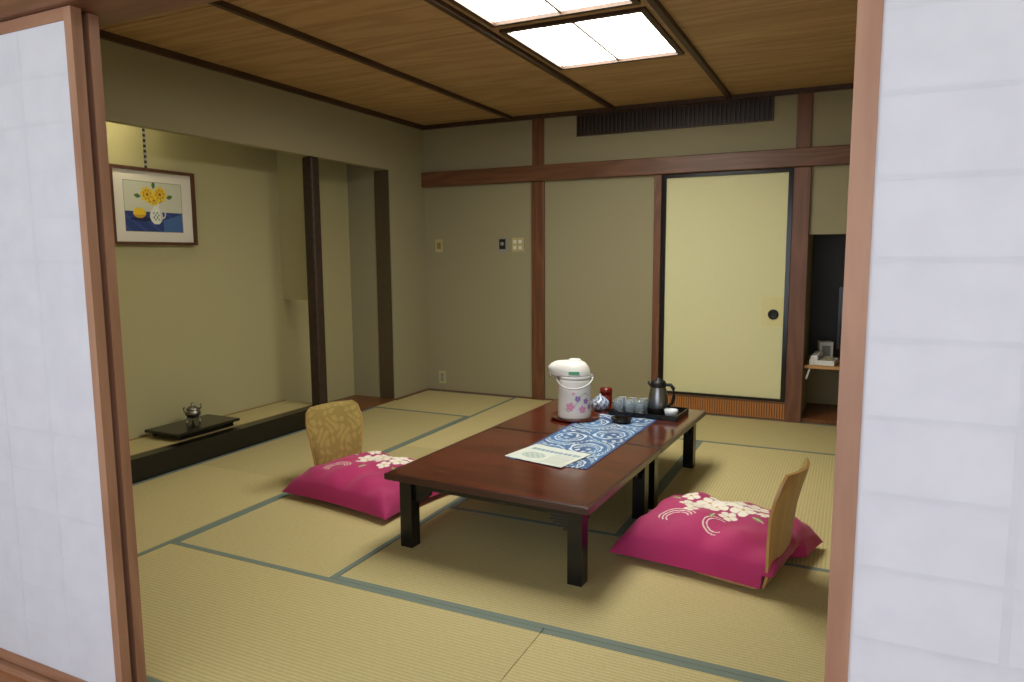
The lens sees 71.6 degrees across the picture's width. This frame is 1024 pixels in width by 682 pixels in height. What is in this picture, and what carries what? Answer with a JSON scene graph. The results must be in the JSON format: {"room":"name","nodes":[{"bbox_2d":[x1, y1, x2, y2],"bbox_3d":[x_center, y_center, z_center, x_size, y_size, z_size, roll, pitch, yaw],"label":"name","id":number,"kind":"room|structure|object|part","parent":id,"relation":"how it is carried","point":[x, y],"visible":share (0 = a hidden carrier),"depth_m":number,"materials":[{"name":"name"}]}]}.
{"room":"japanese tatami room","nodes":[
{"label":"japanese tatami room","id":0,"kind":"room"},
{"bbox_2d":[106,122,354,439],"bbox_3d":[-2.139,-0.555,4.837,0.060,2.530,3.340,3,8,25],"label":"wall alcove","id":1,"kind":"structure","parent":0,"point":[209,323],"depth_m":5.00,"materials":[{"name":"beige paint"}]},
{"bbox_2d":[109,128,197,244],"bbox_3d":[-2.250,-1.250,4.414,0.038,1.294,0.600,3,8,25],"label":"framed painting","id":2,"kind":"object","parent":1,"relation":"attached to","point":[150,206],"visible":0.99,"depth_m":4.45,"materials":[{"name":"paper"}]},
{"bbox_2d":[100,38,427,398],"bbox_3d":[-1.788,-0.496,4.625,0.120,2.460,4.450,3,8,25],"label":"wall","id":3,"kind":"structure","parent":0,"point":[143,89],"depth_m":5.01,"materials":[{"name":"beige paint"}]},
{"bbox_2d":[0,658,58,681],"bbox_3d":[-0.027,1.122,1.532,6.060,0.106,0.130,3,8,25],"label":"sill","id":4,"kind":"structure","parent":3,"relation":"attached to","point":[16,670],"depth_m":2.15,"materials":[{"name":"brown wood"}]},
{"bbox_2d":[0,5,131,681],"bbox_3d":[-1.474,0.074,2.064,0.876,1.862,0.028,3,8,25],"label":"door","id":5,"kind":"structure","parent":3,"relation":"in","point":[63,613],"depth_m":1.95,"materials":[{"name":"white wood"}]},
{"bbox_2d":[81,13,146,681],"bbox_3d":[-1.448,0.068,2.112,0.842,1.862,0.028,3,8,25],"label":"door","id":6,"kind":"structure","parent":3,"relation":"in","point":[90,23],"depth_m":1.92,"materials":[{"name":"brown wood"}]},
{"bbox_2d":[395,388,429,399],"bbox_3d":[-0.896,0.481,6.444,0.018,0.012,0.540,3,8,25],"label":"baseboard","id":7,"kind":"structure","parent":3,"relation":"attached to","point":[408,395],"depth_m":6.42,"materials":[{"name":"brown wood"}]},
{"bbox_2d":[276,152,307,299],"bbox_3d":[-1.616,-1.072,5.381,0.370,1.520,0.040,3,8,25],"label":"wall alcove partition","id":8,"kind":"structure","parent":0,"point":[289,166],"depth_m":5.41,"materials":[{"name":"beige paint"}]},
{"bbox_2d":[302,156,327,405],"bbox_3d":[-1.462,-0.361,5.286,0.093,1.969,0.088,3,8,25],"label":"pillar","id":9,"kind":"structure","parent":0,"point":[310,165],"depth_m":5.24,"materials":[{"name":"brown wood"}]},
{"bbox_2d":[347,164,379,396],"bbox_3d":[-1.237,-0.696,6.206,0.380,2.470,0.080,3,8,25],"label":"wall","id":10,"kind":"structure","parent":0,"point":[360,180],"depth_m":6.21,"materials":[{"name":"beige paint"}]},
{"bbox_2d":[374,170,393,398],"bbox_3d":[-1.101,-0.470,6.117,0.142,1.956,0.009,3,8,25],"label":"trim alcove reveal","id":11,"kind":"structure","parent":10,"relation":"attached to","point":[381,182],"depth_m":6.11,"materials":[{"name":"brown wood"}]},
{"bbox_2d":[0,390,836,681],"bbox_3d":[0.336,0.966,2.862,6.560,0.132,7.600,3,8,25],"label":"floor","id":12,"kind":"structure","parent":0,"point":[242,578],"depth_m":2.73,"materials":[{"name":"wicker"}]},
{"bbox_2d":[129,400,312,483],"bbox_3d":[-2.088,0.663,4.490,0.439,0.135,2.289,3,8,25],"label":"alcove platform","id":13,"kind":"object","parent":12,"relation":"on","point":[151,456],"visible":0.45,"depth_m":4.49,"materials":[{"name":"wood"}]},
{"bbox_2d":[144,402,239,439],"bbox_3d":[-2.063,0.495,4.596,0.300,0.178,0.490,3,8,25],"label":"stand","id":14,"kind":"object","parent":13,"relation":"on","point":[208,423],"depth_m":4.58,"materials":[{"name":"black wood"}]},
{"bbox_3d":[-2.091,0.463,4.650,0.100,0.127,0.122,-2,7,-13],"label":"incense burner","id":15,"kind":"part","parent":14,"relation":"part of","materials":[{"name":"silver metal"}]},
{"bbox_2d":[281,451,438,519],"bbox_3d":[-0.732,0.709,3.747,0.740,0.155,0.600,4,8,33],"label":"floor cushion","id":16,"kind":"object","parent":12,"relation":"on","point":[354,481],"visible":0.68,"depth_m":3.57,"materials":[{"name":"fabric"}]},
{"bbox_2d":[305,400,362,465],"bbox_3d":[-0.871,0.574,3.844,0.432,0.430,0.356,6,9,43],"label":"chair","id":17,"kind":"object","parent":16,"relation":"on","point":[334,429],"visible":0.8,"depth_m":3.93,"materials":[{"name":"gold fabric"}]},
{"bbox_2d":[384,427,660,586],"bbox_3d":[0.084,0.701,3.224,0.935,0.331,0.915,3,8,28],"label":"table","id":18,"kind":"object","parent":12,"relation":"on","point":[476,466],"visible":0.97,"depth_m":3.01,"materials":[{"name":"paint"}]},
{"bbox_2d":[493,399,705,509],"bbox_3d":[0.519,0.601,4.030,0.935,0.331,0.915,3,8,28],"label":"table","id":19,"kind":"object","parent":12,"relation":"on","point":[660,434],"visible":0.3,"depth_m":3.85,"materials":[{"name":"paint"}]},
{"bbox_2d":[550,411,599,422],"bbox_3d":[0.357,0.427,4.025,0.284,0.016,0.284,3,8,25],"label":"round tray","id":20,"kind":"object","parent":19,"relation":"on","point":[594,415],"visible":0.54,"depth_m":3.96,"materials":[{"name":"red paint"}]},
{"bbox_2d":[548,358,593,419],"bbox_3d":[0.346,0.265,4.000,0.206,0.333,0.222,-6,9,-37],"label":"thermos","id":21,"kind":"object","parent":20,"relation":"on","point":[574,379],"visible":1,"depth_m":3.94,"materials":[{"name":"plastic"}]},
{"bbox_2d":[507,413,655,468],"bbox_3d":[0.394,0.485,3.595,0.390,0.001,1.040,3,8,28],"label":"table runner","id":22,"kind":"object","parent":19,"relation":"on","point":[598,438],"visible":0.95,"depth_m":3.58,"materials":[{"name":"fabric"}]},
{"bbox_2d":[505,444,590,467],"bbox_3d":[0.165,0.524,3.258,0.310,0.003,0.250,5,9,37],"label":"leaflet","id":23,"kind":"object","parent":22,"relation":"on","point":[537,453],"visible":1,"depth_m":3.25,"materials":[{"name":"paper"}]},
{"bbox_2d":[611,415,631,423],"bbox_3d":[0.601,0.433,3.897,0.116,0.024,0.116,3,8,25],"label":"ashtray","id":24,"kind":"object","parent":22,"relation":"on","point":[619,419],"visible":1,"depth_m":3.88,"materials":[{"name":"black paint"}]},
{"bbox_2d":[591,394,608,410],"bbox_3d":[0.521,0.364,4.205,0.131,0.096,0.163,-2,7,-13],"label":"teapot","id":25,"kind":"object","parent":19,"relation":"on","point":[600,403],"visible":0.98,"depth_m":4.20,"materials":[{"name":"ceramic"}]},
{"bbox_2d":[600,387,612,405],"bbox_3d":[0.579,0.337,4.365,0.077,0.109,0.077,3,8,25],"label":"caddy","id":26,"kind":"object","parent":19,"relation":"on","point":[606,392],"visible":0.73,"depth_m":4.33,"materials":[{"name":"paint"}]},
{"bbox_2d":[608,406,688,421],"bbox_3d":[0.789,0.407,4.104,0.400,0.030,0.260,3,8,28],"label":"serving tray","id":27,"kind":"object","parent":19,"relation":"on","point":[682,411],"visible":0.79,"depth_m":4.00,"materials":[{"name":"black paint"}]},
{"bbox_2d":[613,398,622,410],"bbox_3d":[0.615,0.374,4.106,0.062,0.085,0.062,3,8,25],"label":"glass tumbler","id":28,"kind":"object","parent":27,"relation":"on","point":[618,402],"visible":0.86,"depth_m":4.08,"materials":[{"name":"blue"}]},
{"bbox_2d":[617,396,625,410],"bbox_3d":[0.644,0.366,4.167,0.062,0.085,0.062,3,8,25],"label":"glass tumbler","id":29,"kind":"object","parent":27,"relation":"on","point":[622,397],"visible":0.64,"depth_m":4.14,"materials":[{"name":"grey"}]},
{"bbox_2d":[624,399,633,411],"bbox_3d":[0.673,0.377,4.078,0.062,0.085,0.062,3,8,25],"label":"glass tumbler","id":30,"kind":"object","parent":27,"relation":"on","point":[629,403],"visible":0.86,"depth_m":4.05,"materials":[{"name":"blue"}]},
{"bbox_2d":[628,396,636,411],"bbox_3d":[0.703,0.369,4.139,0.062,0.085,0.062,3,8,25],"label":"glass tumbler","id":31,"kind":"object","parent":27,"relation":"on","point":[631,397],"visible":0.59,"depth_m":4.11,"materials":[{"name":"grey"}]},
{"bbox_2d":[635,399,645,413],"bbox_3d":[0.732,0.380,4.051,0.062,0.085,0.062,3,8,25],"label":"glass tumbler","id":32,"kind":"object","parent":27,"relation":"on","point":[640,404],"visible":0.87,"depth_m":4.03,"materials":[{"name":"blue"}]},
{"bbox_2d":[639,397,648,413],"bbox_3d":[0.761,0.372,4.111,0.062,0.085,0.062,3,8,25],"label":"glass tumbler","id":33,"kind":"object","parent":27,"relation":"on","point":[641,398],"visible":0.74,"depth_m":4.09,"materials":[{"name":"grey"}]},
{"bbox_2d":[647,378,675,413],"bbox_3d":[0.863,0.313,4.107,0.156,0.203,0.112,1,7,8],"label":"jug","id":34,"kind":"object","parent":27,"relation":"on","point":[658,397],"visible":0.96,"depth_m":4.07,"materials":[{"name":"metal"}]},
{"bbox_2d":[664,408,677,415],"bbox_3d":[0.892,0.407,3.982,0.076,0.045,0.076,3,8,25],"label":"tea cup","id":35,"kind":"object","parent":27,"relation":"on","point":[668,411],"visible":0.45,"depth_m":3.96,"materials":[{"name":"ceramic"}]},
{"bbox_2d":[609,492,822,588],"bbox_3d":[0.861,0.782,2.966,0.710,0.177,0.600,4,8,34],"label":"floor cushion","id":36,"kind":"object","parent":12,"relation":"on","point":[700,532],"visible":0.89,"depth_m":2.82,"materials":[{"name":"fabric"}]},
{"bbox_2d":[694,457,809,588],"bbox_3d":[0.912,0.678,2.760,0.432,0.460,0.356,5,9,36],"label":"chair","id":37,"kind":"object","parent":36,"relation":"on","point":[783,510],"visible":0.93,"depth_m":2.58,"materials":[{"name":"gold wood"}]},
{"bbox_2d":[99,0,857,124],"bbox_3d":[0.055,-1.659,3.638,5.145,0.100,4.570,3,8,25],"label":"ceiling","id":38,"kind":"structure","parent":0,"point":[752,46],"depth_m":4.13,"materials":[{"name":"brown wood"}]},
{"bbox_2d":[207,0,512,119],"bbox_3d":[-0.926,-1.641,4.079,0.034,0.028,4.270,3,8,25],"label":"batten","id":39,"kind":"object","parent":38,"relation":"attached to","point":[221,4],"depth_m":3.99,"materials":[{"name":"brown wood"}]},
{"bbox_2d":[424,0,614,109],"bbox_3d":[-0.123,-1.600,3.697,0.034,0.028,4.270,3,8,25],"label":"batten","id":40,"kind":"object","parent":38,"relation":"attached to","point":[441,5],"depth_m":3.92,"materials":[{"name":"brown wood"}]},
{"bbox_2d":[448,0,640,27],"bbox_3d":[0.067,-1.546,3.064,0.770,0.045,0.832,3,8,25],"label":"ceiling light","id":41,"kind":"object","parent":38,"relation":"in","point":[494,13],"depth_m":3.36,"materials":[{"name":"white plastic"}]},
{"bbox_2d":[497,2,644,28],"bbox_3d":[0.264,-1.605,3.472,0.770,0.030,0.076,3,8,25],"label":"divider","id":42,"kind":"object","parent":38,"relation":"attached to","point":[641,5],"depth_m":3.48,"materials":[{"name":"brown wood"}]},
{"bbox_2d":[499,6,683,70],"bbox_3d":[0.466,-1.649,3.892,0.770,0.045,0.858,3,8,25],"label":"ceiling light","id":43,"kind":"object","parent":38,"relation":"in","point":[633,34],"depth_m":3.86,"materials":[{"name":"white plastic"}]},
{"bbox_2d":[646,0,731,98],"bbox_3d":[0.680,-1.559,3.316,0.034,0.028,4.270,3,8,25],"label":"batten","id":44,"kind":"object","parent":38,"relation":"attached to","point":[656,5],"depth_m":3.86,"materials":[{"name":"brown wood"}]},
{"bbox_2d":[423,89,852,416],"bbox_3d":[1.213,-0.641,5.658,4.495,2.460,0.120,3,8,25],"label":"wall","id":45,"kind":"structure","parent":0,"point":[599,232],"depth_m":5.96,"materials":[{"name":"beige paint"}]},
{"bbox_2d":[435,239,442,251],"bbox_3d":[-0.664,-0.867,6.461,0.075,0.115,0.011,3,8,25],"label":"blank wall plate","id":46,"kind":"object","parent":45,"relation":"attached to","point":[438,242],"visible":1,"depth_m":6.46,"materials":[{"name":"beige plastic"}]},
{"bbox_2d":[439,371,445,382],"bbox_3d":[-0.647,0.335,6.601,0.070,0.115,0.012,3,8,25],"label":"power outlet","id":47,"kind":"object","parent":45,"relation":"attached to","point":[442,374],"visible":1,"depth_m":6.60,"materials":[{"name":"beige plastic"}]},
{"bbox_2d":[99,29,853,129],"bbox_3d":[0.274,-1.578,3.526,4.445,0.035,4.300,3,8,25],"label":"trim","id":48,"kind":"structure","parent":45,"relation":"attached to","point":[105,35],"depth_m":5.15,"materials":[{"name":"brown wood"}]},
{"bbox_2d":[429,388,554,400],"bbox_3d":[0.178,0.500,6.223,2.108,0.012,0.014,3,8,25],"label":"baseboard","id":49,"kind":"structure","parent":45,"relation":"attached to","point":[430,388],"depth_m":6.41,"materials":[{"name":"brown wood"}]},
{"bbox_2d":[499,238,506,251],"bbox_3d":[-0.085,-0.836,6.178,0.075,0.115,0.024,3,8,25],"label":"wall thermostat","id":50,"kind":"object","parent":45,"relation":"attached to","point":[502,241],"visible":1,"depth_m":6.17,"materials":[{"name":"grey plastic"}]},
{"bbox_2d":[512,238,523,251],"bbox_3d":[0.048,-0.830,6.121,0.110,0.120,0.014,3,8,25],"label":"light switch","id":51,"kind":"object","parent":45,"relation":"attached to","point":[517,243],"visible":1,"depth_m":6.12,"materials":[{"name":"beige plastic"}]},
{"bbox_2d":[531,118,544,399],"bbox_3d":[0.224,-0.669,6.047,0.115,2.375,0.030,3,8,25],"label":"trim post","id":52,"kind":"object","parent":45,"relation":"attached to","point":[537,188],"depth_m":6.04,"materials":[{"name":"brown wood"}]},
{"bbox_2d":[421,144,850,187],"bbox_3d":[1.194,-1.355,5.484,4.445,0.130,0.050,3,8,25],"label":"trim nageshi","id":53,"kind":"structure","parent":45,"relation":"attached to","point":[837,154],"depth_m":5.52,"materials":[{"name":"brown wood"}]},
{"bbox_2d":[651,175,662,380],"bbox_3d":[1.147,-0.368,5.640,0.058,1.863,0.030,3,8,25],"label":"trim post","id":54,"kind":"object","parent":45,"relation":"attached to","point":[658,179],"depth_m":5.61,"materials":[{"name":"brown wood"}]},
{"bbox_2d":[576,96,773,136],"bbox_3d":[1.209,-1.712,5.449,1.510,0.167,0.020,3,8,25],"label":"air vent","id":55,"kind":"object","parent":45,"relation":"in","point":[754,109],"visible":1,"depth_m":5.42,"materials":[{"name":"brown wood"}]},
{"bbox_2d":[667,393,784,420],"bbox_3d":[1.631,0.506,5.542,0.930,0.144,0.062,3,8,25],"label":"vent","id":56,"kind":"object","parent":45,"relation":"in","point":[744,408],"depth_m":5.48,"materials":[{"name":"brown wood"}]},
{"bbox_2d":[659,168,793,401],"bbox_3d":[1.616,-0.419,5.435,0.950,1.717,0.060,3,8,25],"label":"sliding door","id":57,"kind":"structure","parent":45,"relation":"in","point":[726,237],"depth_m":5.41,"materials":[{"name":"beige paper"}]},
{"bbox_2d":[784,92,812,422],"bbox_3d":[2.086,-0.574,5.159,0.115,2.375,0.035,3,8,25],"label":"trim post","id":58,"kind":"object","parent":45,"relation":"attached to","point":[802,175],"depth_m":5.15,"materials":[{"name":"brown wood"}]},
{"bbox_2d":[801,235,838,425],"bbox_3d":[2.773,-0.186,5.270,1.305,1.630,0.670,3,8,25],"label":"wall niche","id":59,"kind":"object","parent":45,"relation":"in","point":[821,387],"visible":0.11,"depth_m":5.72,"materials":[{"name":"beige paint"}]},
{"bbox_2d":[804,355,839,369],"bbox_3d":[2.825,0.183,5.274,1.180,0.025,0.600,3,8,25],"label":"wall shelf","id":60,"kind":"object","parent":59,"relation":"attached to","point":[807,365],"visible":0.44,"depth_m":5.22,"materials":[{"name":"brown wood"}]},
{"bbox_2d":[805,350,838,378],"bbox_3d":[2.314,0.182,5.298,0.188,0.192,0.239,4,8,33],"label":"telephone","id":61,"kind":"object","parent":60,"relation":"on","point":[816,358],"visible":1,"depth_m":5.25,"materials":[{"name":"white plastic"}]},
{"bbox_2d":[817,340,833,357],"bbox_3d":[2.440,0.070,5.534,0.100,0.140,0.102,1,7,14],"label":"tissue box","id":62,"kind":"object","parent":60,"relation":"on","point":[826,346],"visible":0.68,"depth_m":5.49,"materials":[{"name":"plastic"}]},
{"bbox_2d":[836,286,843,348],"bbox_3d":[2.783,-0.111,5.224,0.710,0.568,0.180,3,8,25],"label":"television","id":63,"kind":"object","parent":60,"relation":"on","point":[840,299],"visible":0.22,"depth_m":5.33,"materials":[{"name":"black paint"}]},
{"bbox_2d":[808,234,845,355],"bbox_3d":[2.946,-0.343,5.474,1.183,0.969,0.020,3,8,25],"label":"panel","id":64,"kind":"object","parent":59,"relation":"in","point":[828,261],"depth_m":5.67,"materials":[{"name":"black"}]},
{"bbox_2d":[824,0,1023,681],"bbox_3d":[0.908,0.195,0.931,0.882,1.862,0.028,3,8,25],"label":"door","id":65,"kind":"structure","parent":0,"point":[926,575],"depth_m":1.04,"materials":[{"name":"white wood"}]},
{"bbox_3d":[-0.038,-1.214,1.258,6.060,0.590,0.110,3,8,25],"label":"wall","id":66,"kind":"structure","parent":0,"visible":0},
{"bbox_2d":[0,0,219,26],"bbox_3d":[-0.032,-0.854,1.311,6.060,0.138,0.170,3,8,25],"label":"lintel","id":67,"kind":"object","parent":66,"relation":"attached to","point":[109,12],"depth_m":1.79,"materials":[{"name":"brown wood"}]}
]}

